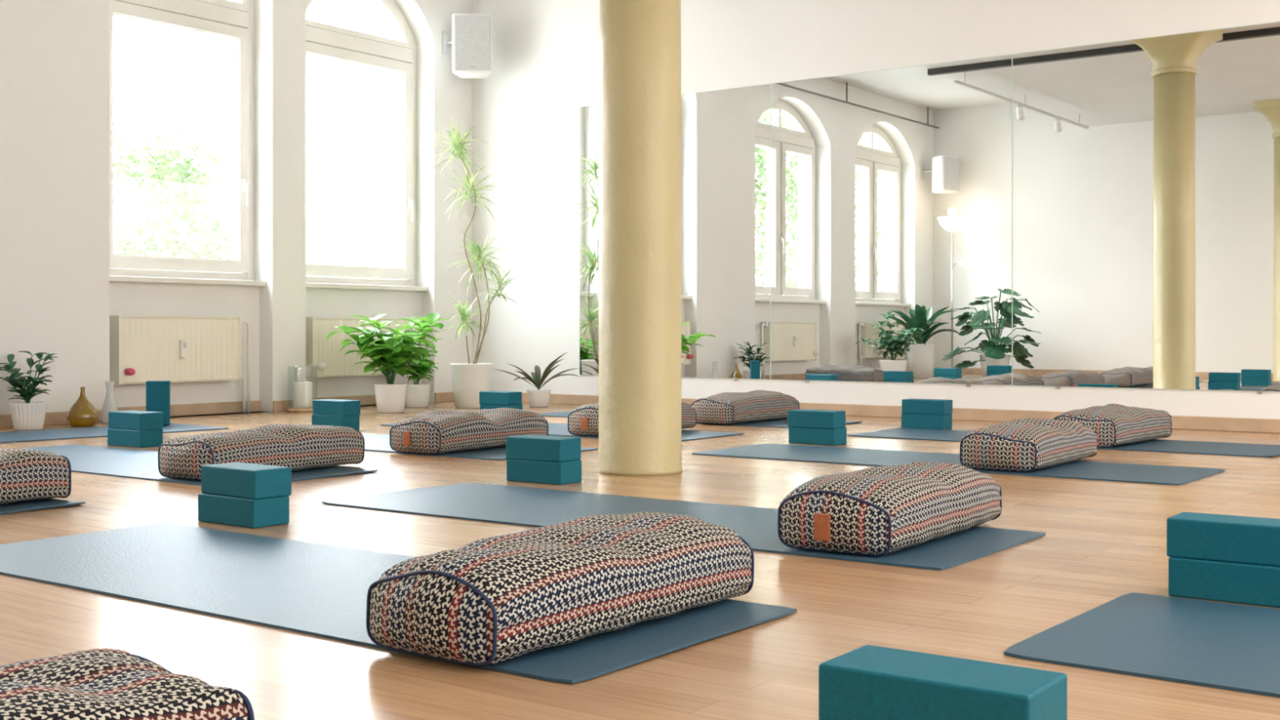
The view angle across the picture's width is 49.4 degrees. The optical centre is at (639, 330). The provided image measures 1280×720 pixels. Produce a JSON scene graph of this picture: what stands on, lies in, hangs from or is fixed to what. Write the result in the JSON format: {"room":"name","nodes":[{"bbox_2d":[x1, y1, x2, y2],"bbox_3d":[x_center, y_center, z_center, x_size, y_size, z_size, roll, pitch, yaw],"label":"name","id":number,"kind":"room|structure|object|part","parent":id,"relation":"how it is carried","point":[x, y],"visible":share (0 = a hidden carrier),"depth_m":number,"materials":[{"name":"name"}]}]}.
{"room":"exercise studio","nodes":[
{"label":"exercise studio","id":0,"kind":"room"},
{"bbox_2d":[0,0,471,417],"bbox_3d":[-3.667,-0.990,6.927,0.376,3.140,7.800,0,0,36],"label":"wall","id":1,"kind":"structure","parent":0,"point":[57,295],"depth_m":8.18,"materials":[{"name":"paint"}]},
{"bbox_2d":[109,0,266,286],"bbox_3d":[-2.714,-1.346,8.182,0.220,2.148,1.110,0,0,36],"label":"window","id":2,"kind":"structure","parent":1,"relation":"in","point":[227,20],"depth_m":8.39,"materials":[{"name":"beige paint"}]},
{"bbox_3d":[-2.682,-0.288,8.158,0.140,0.032,1.106,0,0,36],"label":"sill","id":3,"kind":"part","parent":2,"relation":"part of","materials":[{"name":"beige paint"}]},
{"bbox_3d":[-2.744,-2.164,8.204,0.085,0.404,1.002,0,0,36],"label":"fanlight sash","id":4,"kind":"part","parent":2,"relation":"part of","materials":[{"name":"beige paint"}]},
{"bbox_3d":[-2.413,-0.845,8.540,0.044,0.170,0.032,0,0,36],"label":"handle","id":5,"kind":"part","parent":2,"relation":"part of","materials":[{"name":"white ceramic"}]},
{"bbox_2d":[0,391,454,427],"bbox_3d":[-3.564,0.466,6.842,0.142,0.068,7.784,0,0,36],"label":"baseboard","id":6,"kind":"structure","parent":1,"relation":"attached to","point":[193,409],"depth_m":8.33,"materials":[{"name":"brown wood"}]},
{"bbox_2d":[306,0,427,291],"bbox_3d":[-1.895,-1.326,9.293,0.220,2.108,1.130,0,0,36],"label":"window","id":7,"kind":"structure","parent":1,"relation":"in","point":[323,41],"depth_m":9.56,"materials":[{"name":"beige paint"}]},
{"bbox_3d":[-1.926,-2.144,9.315,0.085,0.364,1.022,0,0,36],"label":"fanlight sash","id":8,"kind":"part","parent":7,"relation":"part of","materials":[{"name":"beige paint"}]},
{"bbox_3d":[-1.863,-0.288,9.269,0.140,0.032,1.126,0,0,36],"label":"sill","id":9,"kind":"part","parent":7,"relation":"part of","materials":[{"name":"beige paint"}]},
{"bbox_3d":[-1.588,-0.845,9.659,0.044,0.170,0.032,0,0,36],"label":"handle","id":10,"kind":"part","parent":7,"relation":"part of","materials":[{"name":"white ceramic"}]},
{"bbox_2d":[442,13,493,78],"bbox_3d":[-1.194,-1.958,9.628,0.359,0.414,0.305,0,0,-4],"label":"wall speaker","id":11,"kind":"object","parent":1,"relation":"attached to","point":[472,42],"visible":1,"depth_m":9.48,"materials":[{"name":"white plastic"}]},
{"bbox_3d":[-1.352,-2.008,9.737,0.012,0.160,0.080,0,0,36],"label":"wall plate","id":12,"kind":"part","parent":11,"relation":"part of","materials":[{"name":"white plastic"}]},
{"bbox_2d":[453,15,490,71],"bbox_3d":[-1.143,-1.958,9.485,0.244,0.374,0.010,0,0,-4],"label":"grille","id":13,"kind":"object","parent":11,"relation":"attached to","point":[472,33],"depth_m":9.48,"materials":[{"name":"grey plastic"}]},
{"bbox_2d":[0,401,1279,719],"bbox_3d":[0.649,0.540,3.745,10.600,0.080,7.800,0,0,36],"label":"floor","id":14,"kind":"structure","parent":0,"point":[1103,542],"depth_m":2.60,"materials":[{"name":"brown wood"}]},
{"bbox_2d":[0,351,57,430],"bbox_3d":[-3.107,0.302,7.039,0.309,0.396,0.331,0,0,-20],"label":"potted plant","id":15,"kind":"object","parent":14,"relation":"on","point":[27,415],"visible":1,"depth_m":6.99,"materials":[{"name":"green plant"}]},
{"bbox_3d":[-3.100,0.257,7.028,0.176,0.259,0.202,0,0,-35],"label":"stem","id":16,"kind":"part","parent":15,"relation":"part of","materials":[{"name":"green plant"}]},
{"bbox_3d":[-3.092,0.432,7.038,0.180,0.136,0.180,0,0,36],"label":"pot","id":17,"kind":"part","parent":15,"relation":"part of","materials":[{"name":"white ceramic"}]},
{"bbox_2d":[0,498,85,514],"bbox_3d":[-2.513,0.495,4.288,1.865,0.009,0.620,0,0,36],"label":"yoga mat","id":18,"kind":"object","parent":14,"relation":"on","point":[27,505],"visible":0.66,"depth_m":3.94,"materials":[{"name":"blue rubber"}]},
{"bbox_2d":[0,448,71,504],"bbox_3d":[-1.976,0.411,3.865,0.314,0.164,0.759,0,0,36],"label":"bolster","id":19,"kind":"object","parent":18,"relation":"on","point":[25,474],"visible":1,"depth_m":3.97,"materials":[{"name":"fabric"}]},
{"bbox_2d":[66,386,98,426],"bbox_3d":[-2.908,0.398,7.262,0.156,0.205,0.156,0,0,36],"label":"vase","id":20,"kind":"object","parent":14,"relation":"on","point":[82,413],"visible":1,"depth_m":7.21,"materials":[{"name":"orange glass"}]},
{"bbox_2d":[101,381,117,423],"bbox_3d":[-2.853,0.388,7.489,0.088,0.225,0.088,0,0,36],"label":"vase","id":21,"kind":"object","parent":14,"relation":"on","point":[109,404],"visible":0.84,"depth_m":7.47,"materials":[{"name":"white ceramic"}]},
{"bbox_2d":[0,422,228,443],"bbox_3d":[-2.900,0.497,6.548,0.600,0.006,1.840,0,0,40],"label":"yoga mat","id":22,"kind":"object","parent":14,"relation":"on","point":[102,431],"visible":0.69,"depth_m":6.71,"materials":[{"name":"blue rubber"}]},
{"bbox_2d":[146,380,170,425],"bbox_3d":[-2.509,0.378,7.248,0.115,0.230,0.073,0,0,-15],"label":"block","id":23,"kind":"object","parent":22,"relation":"on","point":[157,392],"visible":0.76,"depth_m":7.22,"materials":[{"name":"teal plastic"}]},
{"bbox_2d":[107,428,163,447],"bbox_3d":[-2.190,0.463,6.037,0.230,0.073,0.115,0,0,34],"label":"block","id":24,"kind":"object","parent":14,"relation":"on","point":[116,437],"visible":0.81,"depth_m":5.98,"materials":[{"name":"teal plastic"}]},
{"bbox_2d":[108,410,163,430],"bbox_3d":[-2.190,0.390,6.043,0.230,0.073,0.115,0,0,35],"label":"block","id":25,"kind":"object","parent":24,"relation":"on","point":[122,420],"visible":1,"depth_m":5.99,"materials":[{"name":"teal plastic"}]},
{"bbox_2d":[109,315,250,413],"bbox_3d":[-2.626,0.207,8.082,0.150,0.581,0.914,0,0,36],"label":"radiator","id":26,"kind":"object","parent":14,"relation":"on","point":[143,348],"visible":0.94,"depth_m":8.01,"materials":[{"name":"beige metal"}]},
{"bbox_3d":[-2.830,0.230,7.727,0.056,0.044,0.044,0,0,36],"label":"thermostat knob","id":27,"kind":"part","parent":26,"relation":"part of","materials":[{"name":"pink plastic"}]},
{"bbox_2d":[120,315,239,317],"bbox_3d":[-2.677,-0.079,8.061,0.093,0.008,0.796,0,0,36],"label":"grille","id":28,"kind":"object","parent":26,"relation":"attached to","point":[122,316],"depth_m":7.98,"materials":[{"name":"beige metal"}]},
{"bbox_3d":[-2.676,0.113,8.061,0.085,0.375,0.796,0,0,36],"label":"panel","id":29,"kind":"part","parent":26,"relation":"part of","materials":[{"name":"beige metal"}]},
{"bbox_2d":[19,444,377,485],"bbox_3d":[-1.871,0.496,5.218,1.895,0.008,0.640,0,0,36],"label":"yoga mat","id":30,"kind":"object","parent":14,"relation":"on","point":[102,460],"visible":0.4,"depth_m":5.09,"materials":[{"name":"blue rubber"}]},
{"bbox_2d":[157,423,364,480],"bbox_3d":[-1.315,0.412,4.897,0.315,0.162,0.757,0,0,34],"label":"bolster","id":31,"kind":"object","parent":30,"relation":"on","point":[295,446],"visible":0.9,"depth_m":4.74,"materials":[{"name":"fabric"}]},
{"bbox_2d":[198,493,288,528],"bbox_3d":[-1.032,0.463,3.622,0.230,0.073,0.115,0,0,36],"label":"block","id":32,"kind":"object","parent":14,"relation":"on","point":[214,508],"visible":0.87,"depth_m":3.56,"materials":[{"name":"teal plastic"}]},
{"bbox_2d":[201,462,291,499],"bbox_3d":[-1.025,0.390,3.622,0.230,0.073,0.115,0,0,38],"label":"block","id":33,"kind":"object","parent":32,"relation":"on","point":[236,479],"visible":1,"depth_m":3.57,"materials":[{"name":"teal plastic"}]},
{"bbox_2d":[287,382,312,413],"bbox_3d":[-2.066,0.359,8.530,0.186,0.282,0.186,0,0,36],"label":"candle lantern","id":34,"kind":"object","parent":14,"relation":"on","point":[302,391],"visible":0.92,"depth_m":8.48,"materials":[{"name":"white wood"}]},
{"bbox_2d":[293,382,311,408],"bbox_3d":[-2.066,0.390,8.530,0.112,0.171,0.112,0,0,36],"label":"candle","id":35,"kind":"object","parent":34,"relation":"on","point":[302,391],"depth_m":8.48,"materials":[{"name":"wax"}]},
{"bbox_2d":[311,413,359,429],"bbox_3d":[-1.543,0.463,7.058,0.230,0.073,0.115,0,0,35],"label":"block","id":36,"kind":"object","parent":14,"relation":"on","point":[352,421],"visible":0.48,"depth_m":7.00,"materials":[{"name":"teal plastic"}]},
{"bbox_2d":[312,399,360,415],"bbox_3d":[-1.538,0.390,7.058,0.230,0.073,0.115,0,0,35],"label":"block","id":37,"kind":"object","parent":36,"relation":"on","point":[321,406],"visible":1,"depth_m":7.01,"materials":[{"name":"teal plastic"}]},
{"bbox_2d":[306,317,413,383],"bbox_3d":[-1.813,0.207,9.185,0.150,0.581,0.914,0,0,36],"label":"radiator","id":38,"kind":"object","parent":14,"relation":"on","point":[324,358],"visible":0.54,"depth_m":8.95,"materials":[{"name":"beige metal"}]},
{"bbox_3d":[-2.017,0.230,8.829,0.056,0.044,0.044,0,0,36],"label":"thermostat knob","id":39,"kind":"part","parent":38,"relation":"part of","materials":[{"name":"white ceramic"}]},
{"bbox_2d":[314,317,397,319],"bbox_3d":[-1.864,-0.079,9.164,0.093,0.008,0.796,0,0,36],"label":"grille","id":40,"kind":"object","parent":38,"relation":"attached to","point":[314,317],"depth_m":9.03,"materials":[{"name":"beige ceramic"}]},
{"bbox_2d":[326,313,448,413],"bbox_3d":[-1.531,0.196,8.508,0.776,0.609,0.750,0,0,36],"label":"potted plant","id":41,"kind":"object","parent":14,"relation":"on","point":[388,352],"visible":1,"depth_m":8.40,"materials":[{"name":"green plant"}]},
{"bbox_3d":[-1.524,0.147,8.515,0.580,0.398,0.522,0,0,36],"label":"stem","id":42,"kind":"part","parent":41,"relation":"part of","materials":[{"name":"green plant"}]},
{"bbox_3d":[-1.518,0.412,8.474,0.200,0.176,0.200,0,0,36],"label":"pot","id":43,"kind":"part","parent":41,"relation":"part of","materials":[{"name":"white ceramic"}]},
{"bbox_2d":[0,522,796,683],"bbox_3d":[-0.654,0.495,2.766,1.864,0.009,0.641,0,0,36],"label":"yoga mat","id":44,"kind":"object","parent":14,"relation":"on","point":[303,587],"visible":0.74,"depth_m":2.71,"materials":[{"name":"blue rubber"}]},
{"bbox_2d":[365,511,754,666],"bbox_3d":[-0.111,0.414,2.373,0.320,0.157,0.758,0,0,38],"label":"bolster","id":45,"kind":"object","parent":44,"relation":"on","point":[492,600],"visible":1,"depth_m":2.16,"materials":[{"name":"fabric"}]},
{"bbox_2d":[400,338,443,407],"bbox_3d":[-1.447,0.273,9.057,0.372,0.453,0.348,0,0,36],"label":"potted plant","id":46,"kind":"object","parent":14,"relation":"on","point":[417,395],"visible":0.65,"depth_m":9.01,"materials":[{"name":"green plant"}]},
{"bbox_3d":[-1.459,0.424,9.076,0.184,0.151,0.184,0,0,36],"label":"pot","id":47,"kind":"part","parent":46,"relation":"part of","materials":[{"name":"white ceramic"}]},
{"bbox_3d":[-1.443,0.234,9.054,0.141,0.276,0.206,0,0,-22],"label":"stem","id":48,"kind":"part","parent":46,"relation":"part of","materials":[{"name":"green plant"}]},
{"bbox_2d":[423,118,518,408],"bbox_3d":[-1.081,-0.434,9.034,0.605,1.869,0.553,0,0,36],"label":"potted plant","id":49,"kind":"object","parent":14,"relation":"on","point":[468,380],"visible":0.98,"depth_m":8.99,"materials":[{"name":"green plant"}]},
{"bbox_3d":[-1.094,0.357,9.031,0.274,0.286,0.274,0,0,36],"label":"pot","id":50,"kind":"part","parent":49,"relation":"part of","materials":[{"name":"white ceramic"}]},
{"bbox_3d":[-1.030,-0.463,9.076,0.291,1.398,0.148,0,0,10],"label":"stem","id":51,"kind":"part","parent":49,"relation":"part of","materials":[{"name":"green plant"}]},
{"bbox_2d":[361,433,598,460],"bbox_3d":[-1.117,0.496,6.153,1.900,0.006,0.620,0,0,36],"label":"yoga mat","id":52,"kind":"object","parent":14,"relation":"on","point":[375,442],"visible":0.16,"depth_m":5.73,"materials":[{"name":"blue rubber"}]},
{"bbox_2d":[389,408,548,453],"bbox_3d":[-0.713,0.410,5.876,0.312,0.164,0.761,0,0,35],"label":"bolster","id":53,"kind":"object","parent":52,"relation":"on","point":[437,431],"visible":0.91,"depth_m":5.66,"materials":[{"name":"fabric"}]},
{"bbox_2d":[480,404,522,409],"bbox_3d":[-0.802,0.463,8.046,0.230,0.073,0.115,0,0,36],"label":"block","id":54,"kind":"object","parent":14,"relation":"on","point":[482,406],"visible":0.37,"depth_m":8.00,"materials":[{"name":"teal plastic"}]},
{"bbox_2d":[479,391,521,404],"bbox_3d":[-0.806,0.390,8.044,0.230,0.073,0.115,0,0,36],"label":"block","id":55,"kind":"object","parent":54,"relation":"on","point":[494,397],"visible":1,"depth_m":7.99,"materials":[{"name":"teal plastic"}]},
{"bbox_2d":[493,351,580,407],"bbox_3d":[-0.646,0.321,9.082,0.595,0.359,0.454,0,0,-19],"label":"potted plant","id":56,"kind":"object","parent":14,"relation":"on","point":[538,397],"visible":1,"depth_m":9.05,"materials":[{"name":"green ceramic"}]},
{"bbox_3d":[-0.661,0.445,9.097,0.160,0.111,0.160,0,0,36],"label":"pot","id":57,"kind":"part","parent":56,"relation":"part of","materials":[{"name":"white ceramic"}]},
{"bbox_2d":[506,458,582,484],"bbox_3d":[-0.318,0.463,4.607,0.230,0.073,0.115,0,0,35],"label":"block","id":58,"kind":"object","parent":14,"relation":"on","point":[517,470],"visible":0.86,"depth_m":4.55,"materials":[{"name":"teal plastic"}]},
{"bbox_2d":[506,434,581,462],"bbox_3d":[-0.320,0.390,4.610,0.230,0.073,0.115,0,0,35],"label":"block","id":59,"kind":"object","parent":58,"relation":"on","point":[530,447],"visible":1,"depth_m":4.56,"materials":[{"name":"teal plastic"}]},
{"bbox_2d":[380,422,743,440],"bbox_3d":[-0.432,0.496,7.015,1.880,0.007,0.620,0,0,36],"label":"yoga mat","id":60,"kind":"object","parent":14,"relation":"on","point":[554,429],"visible":0.2,"depth_m":6.66,"materials":[{"name":"blue rubber"}]},
{"bbox_2d":[567,401,696,435],"bbox_3d":[-0.034,0.408,6.780,0.312,0.169,0.761,0,0,35],"label":"bolster","id":61,"kind":"object","parent":60,"relation":"on","point":[584,420],"visible":0.34,"depth_m":6.52,"materials":[{"name":"fabric"}]},
{"bbox_2d":[597,0,682,475],"bbox_3d":[0.000,-0.860,4.930,0.580,2.719,0.580,0,0,36],"label":"column","id":62,"kind":"structure","parent":14,"relation":"on","point":[640,322],"depth_m":4.80,"materials":[{"name":"yellow paint"}]},
{"bbox_2d":[321,482,1045,570],"bbox_3d":[0.037,0.496,3.709,1.917,0.007,0.635,0,0,36],"label":"yoga mat","id":63,"kind":"object","parent":14,"relation":"on","point":[491,503],"visible":0.63,"depth_m":3.79,"materials":[{"name":"blue rubber"}]},
{"bbox_2d":[777,462,1001,556],"bbox_3d":[0.624,0.410,3.370,0.325,0.164,0.768,0,0,34],"label":"bolster","id":64,"kind":"object","parent":63,"relation":"on","point":[881,510],"visible":1,"depth_m":3.12,"materials":[{"name":"fabric"}]},
{"bbox_2d":[537,411,862,427],"bbox_3d":[0.269,0.495,7.864,1.900,0.008,0.600,0,0,36],"label":"yoga mat","id":65,"kind":"object","parent":14,"relation":"on","point":[780,423],"visible":0.12,"depth_m":7.48,"materials":[{"name":"blue rubber"}]},
{"bbox_2d":[690,390,799,424],"bbox_3d":[0.583,0.413,7.633,0.314,0.159,0.754,0,0,36],"label":"bolster","id":66,"kind":"object","parent":65,"relation":"on","point":[728,407],"visible":0.94,"depth_m":7.40,"materials":[{"name":"fabric"}]},
{"bbox_2d":[788,426,846,445],"bbox_3d":[0.783,0.463,6.144,0.230,0.073,0.115,0,0,36],"label":"block","id":67,"kind":"object","parent":14,"relation":"on","point":[800,435],"visible":0.89,"depth_m":6.09,"materials":[{"name":"teal plastic"}]},
{"bbox_2d":[787,408,845,428],"bbox_3d":[0.779,0.390,6.142,0.230,0.073,0.115,0,0,37],"label":"block","id":68,"kind":"object","parent":67,"relation":"on","point":[805,418],"visible":1,"depth_m":6.09,"materials":[{"name":"teal plastic"}]},
{"bbox_2d":[901,413,951,429],"bbox_3d":[1.464,0.463,7.108,0.230,0.073,0.115,0,0,36],"label":"block","id":69,"kind":"object","parent":14,"relation":"on","point":[908,420],"visible":0.81,"depth_m":7.05,"materials":[{"name":"teal plastic"}]},
{"bbox_2d":[902,398,952,415],"bbox_3d":[1.466,0.390,7.109,0.230,0.073,0.115,0,0,35],"label":"block","id":70,"kind":"object","parent":69,"relation":"on","point":[910,406],"visible":1,"depth_m":7.06,"materials":[{"name":"teal plastic"}]},
{"bbox_2d":[692,443,1225,484],"bbox_3d":[1.149,0.496,5.291,1.910,0.007,0.600,0,0,36],"label":"yoga mat","id":71,"kind":"object","parent":14,"relation":"on","point":[1076,469],"visible":0.84,"depth_m":5.18,"materials":[{"name":"blue rubber"}]},
{"bbox_2d":[960,417,1097,471],"bbox_3d":[1.457,0.412,5.177,0.314,0.160,0.760,0,0,35],"label":"bolster","id":72,"kind":"object","parent":71,"relation":"on","point":[1029,444],"visible":1,"depth_m":4.92,"materials":[{"name":"fabric"}]},
{"bbox_2d":[847,427,1279,457],"bbox_3d":[1.910,0.495,6.264,1.880,0.009,0.610,0,0,36],"label":"yoga mat","id":73,"kind":"object","parent":14,"relation":"on","point":[1155,445],"visible":0.55,"depth_m":6.04,"materials":[{"name":"blue rubber"}]},
{"bbox_2d":[1053,403,1172,447],"bbox_3d":[2.101,0.414,6.177,0.318,0.157,0.759,0,0,40],"label":"bolster","id":74,"kind":"object","parent":73,"relation":"on","point":[1114,424],"visible":0.76,"depth_m":5.97,"materials":[{"name":"fabric"}]},
{"bbox_2d":[1004,592,1279,697],"bbox_3d":[1.493,0.496,1.806,1.900,0.008,0.620,0,0,38],"label":"yoga mat","id":75,"kind":"object","parent":14,"relation":"on","point":[1231,646],"visible":1,"depth_m":2.21,"materials":[{"name":"blue rubber"}]},
{"bbox_2d":[1168,556,1279,608],"bbox_3d":[1.120,0.463,2.597,0.230,0.073,0.115,0,0,36],"label":"block","id":76,"kind":"object","parent":14,"relation":"on","point":[1198,579],"visible":0.75,"depth_m":2.56,"materials":[{"name":"teal plastic"}]},
{"bbox_2d":[1166,511,1279,566],"bbox_3d":[1.118,0.390,2.603,0.230,0.073,0.115,0,0,36],"label":"block","id":77,"kind":"object","parent":76,"relation":"on","point":[1255,540],"visible":1,"depth_m":2.57,"materials":[{"name":"teal plastic"}]},
{"bbox_3d":[0.310,0.463,1.457,0.230,0.073,0.115,0,0,35],"label":"block","id":78,"kind":"object","parent":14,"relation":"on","visible":0},
{"bbox_2d":[818,644,1066,719],"bbox_3d":[0.315,0.390,1.457,0.230,0.073,0.115,0,0,36],"label":"block","id":79,"kind":"object","parent":78,"relation":"on","point":[867,682],"visible":1,"depth_m":1.43,"materials":[{"name":"teal plastic"}]},
{"bbox_3d":[-1.390,0.495,1.721,1.880,0.008,0.620,0,0,36],"label":"yoga mat","id":80,"kind":"object","parent":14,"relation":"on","visible":0},
{"bbox_2d":[0,648,254,719],"bbox_3d":[-0.724,0.415,1.268,0.317,0.154,0.760,0,0,38],"label":"bolster","id":81,"kind":"object","parent":80,"relation":"on","point":[100,683],"visible":1,"depth_m":1.42,"materials":[{"name":"fabric"}]},
{"bbox_2d":[471,0,1279,419],"bbox_3d":[2.928,-0.990,7.004,11.000,3.140,0.150,0,0,36],"label":"wall","id":82,"kind":"structure","parent":0,"point":[546,52],"depth_m":8.74,"materials":[{"name":"paint"}]},
{"bbox_2d":[579,83,770,380],"bbox_3d":[0.195,-0.596,8.919,1.494,1.815,0.010,0,0,36],"label":"wall mirror","id":83,"kind":"object","parent":82,"relation":"attached to","point":[726,133],"visible":0.55,"depth_m":8.70,"materials":[{"name":"silver mirror"}]},
{"bbox_2d":[770,53,1012,386],"bbox_3d":[1.410,-0.596,8.023,1.527,1.815,0.010,0,0,36],"label":"wall mirror","id":84,"kind":"object","parent":82,"relation":"attached to","point":[891,188],"visible":1,"depth_m":7.99,"materials":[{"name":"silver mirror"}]},
{"bbox_2d":[521,392,1279,433],"bbox_3d":[3.010,0.466,6.841,10.474,0.068,0.016,0,0,36],"label":"baseboard","id":85,"kind":"structure","parent":82,"relation":"attached to","point":[1178,422],"depth_m":7.62,"materials":[{"name":"brown wood"}]},
{"bbox_2d":[1012,21,1279,394],"bbox_3d":[2.634,-0.596,7.121,1.512,1.815,0.010,0,0,36],"label":"wall mirror","id":86,"kind":"object","parent":82,"relation":"attached to","point":[1146,171],"visible":1,"depth_m":7.13,"materials":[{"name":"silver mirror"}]},
{"label":"outside","id":87,"kind":"structure","parent":0,"visible":0},
{"bbox_3d":[-19.020,0.700,14.022,32.740,0.200,60.000,0,0,36],"label":"ground","id":88,"kind":"structure","parent":87,"visible":0},
{"bbox_2d":[109,90,233,273],"bbox_3d":[-4.541,-0.674,13.229,3.202,2.953,2.403,0,0,36],"label":"tree","id":89,"kind":"object","parent":88,"relation":"on","point":[156,171],"visible":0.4,"depth_m":12.79,"materials":[{"name":"green plant"}]}
]}

